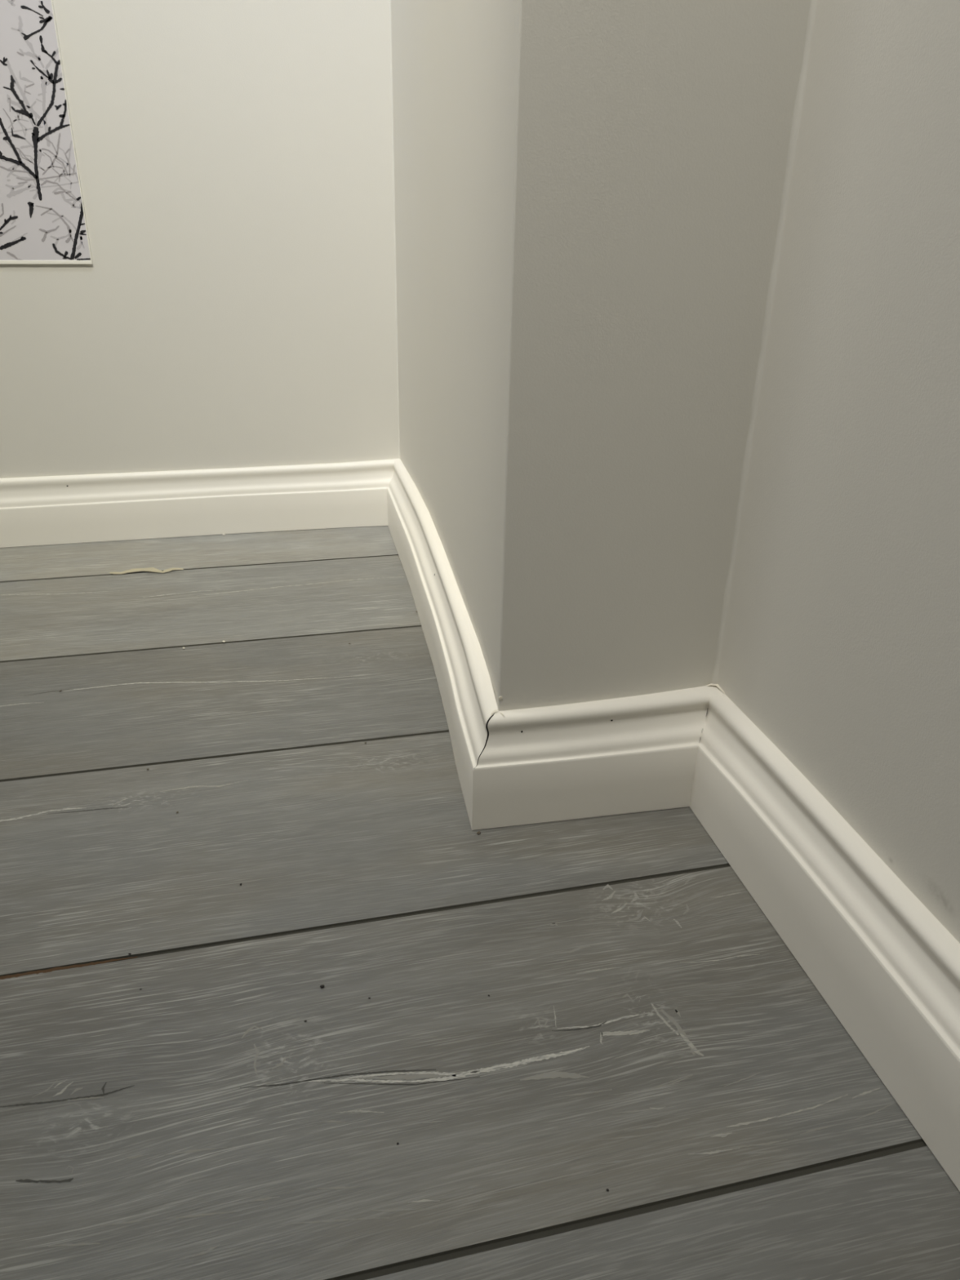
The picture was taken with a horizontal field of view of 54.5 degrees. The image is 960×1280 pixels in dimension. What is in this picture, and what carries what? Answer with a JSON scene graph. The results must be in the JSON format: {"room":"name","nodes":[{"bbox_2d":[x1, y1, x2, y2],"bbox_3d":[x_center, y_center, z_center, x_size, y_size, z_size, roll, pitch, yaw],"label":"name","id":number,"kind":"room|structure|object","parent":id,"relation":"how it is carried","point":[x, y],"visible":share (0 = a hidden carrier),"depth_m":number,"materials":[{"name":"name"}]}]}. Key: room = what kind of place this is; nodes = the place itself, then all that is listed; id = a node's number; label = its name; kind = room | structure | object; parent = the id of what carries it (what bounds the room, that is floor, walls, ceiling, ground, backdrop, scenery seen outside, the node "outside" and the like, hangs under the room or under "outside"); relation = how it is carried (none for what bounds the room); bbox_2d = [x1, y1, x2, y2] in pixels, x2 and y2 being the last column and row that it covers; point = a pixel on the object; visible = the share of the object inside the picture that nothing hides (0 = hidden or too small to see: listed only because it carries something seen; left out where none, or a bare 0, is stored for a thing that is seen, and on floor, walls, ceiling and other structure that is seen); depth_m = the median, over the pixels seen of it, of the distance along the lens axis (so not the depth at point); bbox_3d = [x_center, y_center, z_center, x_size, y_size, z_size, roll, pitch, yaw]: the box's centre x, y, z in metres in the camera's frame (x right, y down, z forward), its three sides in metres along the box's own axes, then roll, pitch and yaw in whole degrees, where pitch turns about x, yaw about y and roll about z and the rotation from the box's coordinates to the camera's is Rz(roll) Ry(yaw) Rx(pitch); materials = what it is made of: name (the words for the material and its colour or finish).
{"room":"empty room","nodes":[
{"label":"empty room","id":0,"kind":"room"},
{"bbox_2d":[0,0,398,478],"bbox_3d":[-1.190,-1.079,0.796,2.330,2.150,0.100,-5,27,-13],"label":"wall","id":1,"kind":"structure","parent":0,"point":[234,306],"depth_m":1.24,"materials":[{"name":"paint"}]},
{"bbox_2d":[0,0,92,264],"bbox_3d":[-0.759,-0.893,0.945,0.542,0.953,0.003,-5,27,-13],"label":"framed print","id":2,"kind":"object","parent":1,"relation":"attached to","point":[42,218],"visible":1,"depth_m":1.15,"materials":[{"name":"paper"}]},
{"bbox_2d":[0,458,398,547],"bbox_3d":[-1.223,-0.128,1.186,2.270,0.099,0.021,-5,27,-13],"label":"baseboard","id":3,"kind":"structure","parent":1,"relation":"attached to","point":[46,510],"depth_m":1.36,"materials":[{"name":"white wood"}]},
{"bbox_2d":[391,0,520,711],"bbox_3d":[-0.007,-0.989,0.662,0.060,2.150,0.773,-4,26,-10],"label":"wall","id":4,"kind":"structure","parent":0,"point":[455,63],"depth_m":0.85,"materials":[{"name":"paint"}]},
{"bbox_2d":[388,0,399,458],"bbox_3d":[-0.116,-0.614,1.257,0.004,0.751,0.004,-5,27,-13],"label":"trim","id":5,"kind":"structure","parent":4,"relation":"attached to","point":[389,6],"depth_m":1.28,"materials":[{"name":"paint"}]},
{"bbox_2d":[386,458,497,827],"bbox_3d":[-0.059,-0.062,1.094,0.033,0.103,0.790,-4,26,-10],"label":"baseboard","id":6,"kind":"structure","parent":4,"relation":"attached to","point":[461,672],"depth_m":0.95,"materials":[{"name":"white wood"}]},
{"bbox_2d":[0,525,959,1279],"bbox_3d":[-0.790,0.583,-0.108,2.620,0.030,3.290,-5,27,-13],"label":"floor","id":7,"kind":"structure","parent":0,"point":[645,1033],"depth_m":0.61,"materials":[{"name":"grey wood"}]},
{"bbox_2d":[109,567,183,573],"bbox_3d":[-0.449,-0.094,1.256,0.095,0.004,0.018,-2,26,-7],"label":"strip","id":8,"kind":"object","parent":7,"relation":"on","point":[148,569],"visible":1,"depth_m":1.25,"materials":[{"name":"beige wood"}]},
{"bbox_2d":[498,0,810,711],"bbox_3d":[0.118,-0.841,0.362,0.191,2.150,0.061,-5,27,-13],"label":"wall","id":9,"kind":"structure","parent":0,"point":[653,136],"depth_m":0.63,"materials":[{"name":"paint"}]},
{"bbox_2d":[471,683,724,830],"bbox_3d":[0.098,0.097,0.772,0.216,0.104,0.031,-5,27,-13],"label":"baseboard","id":10,"kind":"structure","parent":9,"relation":"attached to","point":[637,753],"depth_m":0.76,"materials":[{"name":"white wood"}]},
{"bbox_2d":[717,0,959,942],"bbox_3d":[0.517,-0.353,-0.622,0.142,2.150,2.383,-5,27,-13],"label":"wall","id":11,"kind":"structure","parent":0,"point":[842,644],"depth_m":0.56,"materials":[{"name":"paint"}]},
{"bbox_2d":[711,0,818,684],"bbox_3d":[0.204,-0.298,0.623,0.006,0.751,0.006,-5,27,-13],"label":"trim","id":12,"kind":"structure","parent":11,"relation":"attached to","point":[799,100],"depth_m":0.66,"materials":[{"name":"paint"}]},
{"bbox_2d":[688,685,959,1191],"bbox_3d":[0.441,0.585,-0.212,0.028,0.104,2.328,-5,27,-12],"label":"baseboard","id":13,"kind":"structure","parent":11,"relation":"attached to","point":[886,966],"depth_m":0.59,"materials":[{"name":"white wood"}]}
]}

